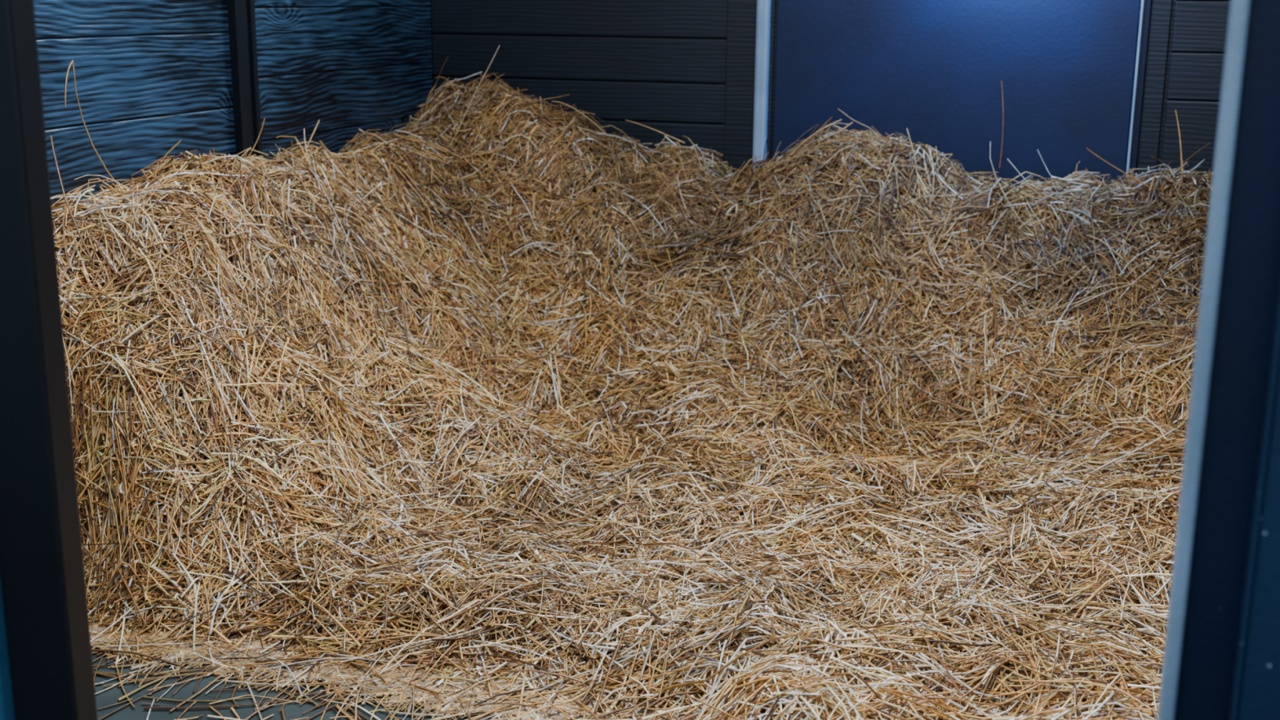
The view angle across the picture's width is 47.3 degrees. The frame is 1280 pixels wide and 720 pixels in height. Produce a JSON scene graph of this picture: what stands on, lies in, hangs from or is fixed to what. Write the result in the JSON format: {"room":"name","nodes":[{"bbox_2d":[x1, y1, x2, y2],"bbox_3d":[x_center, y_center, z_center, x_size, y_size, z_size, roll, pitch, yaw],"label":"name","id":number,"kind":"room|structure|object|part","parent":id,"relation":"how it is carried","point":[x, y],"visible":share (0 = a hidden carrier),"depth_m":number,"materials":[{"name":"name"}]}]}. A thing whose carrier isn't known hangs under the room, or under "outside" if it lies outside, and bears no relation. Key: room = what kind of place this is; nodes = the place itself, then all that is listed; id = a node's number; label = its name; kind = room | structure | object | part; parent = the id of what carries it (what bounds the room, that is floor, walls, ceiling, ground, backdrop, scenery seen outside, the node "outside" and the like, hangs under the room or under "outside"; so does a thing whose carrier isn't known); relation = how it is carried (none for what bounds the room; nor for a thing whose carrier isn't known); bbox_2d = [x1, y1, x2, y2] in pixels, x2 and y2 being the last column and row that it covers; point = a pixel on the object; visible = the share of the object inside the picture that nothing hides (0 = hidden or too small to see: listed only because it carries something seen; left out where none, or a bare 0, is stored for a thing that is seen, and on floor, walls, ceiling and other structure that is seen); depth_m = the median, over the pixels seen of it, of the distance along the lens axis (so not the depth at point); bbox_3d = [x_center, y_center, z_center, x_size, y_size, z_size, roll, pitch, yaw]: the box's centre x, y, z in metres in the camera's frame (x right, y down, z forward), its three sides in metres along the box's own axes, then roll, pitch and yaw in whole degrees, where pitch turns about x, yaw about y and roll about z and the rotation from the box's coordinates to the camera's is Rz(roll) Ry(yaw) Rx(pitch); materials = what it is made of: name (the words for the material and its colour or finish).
{"room":"farm building","nodes":[
{"label":"farm building","id":0,"kind":"room"},
{"bbox_2d":[0,0,97,719],"bbox_3d":[-0.716,-0.161,1.655,0.093,2.100,0.042,5,15,17],"label":"jamb","id":1,"kind":"object","parent":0,"point":[42,573],"depth_m":1.69,"materials":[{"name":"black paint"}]},
{"bbox_2d":[33,0,432,204],"bbox_3d":[-1.425,-0.861,3.817,0.060,2.400,3.850,5,15,17],"label":"wall","id":2,"kind":"structure","parent":0,"point":[151,76],"depth_m":4.24,"materials":[{"name":"paint"}]},
{"bbox_2d":[226,0,262,161],"bbox_3d":[-1.214,-1.000,4.382,0.078,2.400,0.103,5,15,17],"label":"wall post","id":3,"kind":"object","parent":2,"relation":"attached to","point":[242,32],"visible":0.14,"depth_m":4.40,"materials":[{"name":"black metal"}]},
{"bbox_2d":[91,640,631,719],"bbox_3d":[0.104,0.836,2.230,7.000,0.100,6.800,5,15,17],"label":"floor","id":4,"kind":"structure","parent":0,"point":[292,711],"depth_m":2.75,"materials":[{"name":"concrete"}]},
{"bbox_2d":[50,45,1213,719],"bbox_3d":[0.341,-0.065,3.424,3.640,1.189,3.748,5,15,17],"label":"bedding","id":5,"kind":"object","parent":4,"relation":"on","point":[860,425],"visible":0.93,"depth_m":3.67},
{"bbox_2d":[752,0,771,168],"bbox_3d":[0.436,-1.183,5.174,0.046,2.400,0.049,5,15,17],"label":"door frame","id":6,"kind":"structure","parent":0,"point":[763,6],"depth_m":5.20,"materials":[{"name":"white metal"}]},
{"bbox_2d":[428,0,1231,186],"bbox_3d":[0.952,-1.152,5.066,3.780,2.400,0.074,5,15,17],"label":"wall","id":7,"kind":"structure","parent":0,"point":[934,69],"depth_m":5.09,"materials":[{"name":"blue paint"}]},
{"bbox_2d":[1126,0,1151,177],"bbox_3d":[1.659,-1.080,4.804,0.022,2.400,0.010,5,15,17],"label":"trim","id":8,"kind":"structure","parent":7,"relation":"attached to","point":[1147,3],"depth_m":4.84,"materials":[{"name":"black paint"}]},
{"bbox_3d":[-0.256,-0.269,1.483,3.780,2.400,0.060,5,15,17],"label":"wall","id":9,"kind":"structure","parent":0,"visible":0},
{"bbox_2d":[0,575,15,719],"bbox_3d":[-0.945,-0.180,1.724,0.380,2.100,0.065,5,15,17],"label":"door frame","id":10,"kind":"structure","parent":9,"relation":"attached to","point":[6,703],"depth_m":1.78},
{"bbox_3d":[-0.945,-0.180,1.724,0.380,2.100,0.065,5,15,17],"label":"plate","id":11,"kind":"part","parent":10,"relation":"part of","materials":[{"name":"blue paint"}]},
{"bbox_2d":[1156,0,1250,719],"bbox_3d":[0.491,-0.052,1.260,0.013,2.100,0.045,5,15,17],"label":"right jamb edge","id":12,"kind":"object","parent":9,"relation":"attached to","point":[1239,12],"visible":1,"depth_m":1.25,"materials":[{"name":"metal"}]},
{"bbox_2d":[1174,0,1279,719],"bbox_3d":[0.528,-0.053,1.264,0.062,2.100,0.055,5,15,17],"label":"door frame","id":13,"kind":"structure","parent":9,"relation":"attached to","point":[1251,270],"depth_m":1.26,"materials":[{"name":"blue paint"}]},
{"bbox_2d":[1228,280,1279,719],"bbox_3d":[0.912,-0.004,1.082,0.815,2.100,0.030,5,15,17],"label":"sliding door","id":14,"kind":"structure","parent":9,"relation":"in","point":[1255,689],"depth_m":1.25,"materials":[{"name":"blue paint"}]}
]}

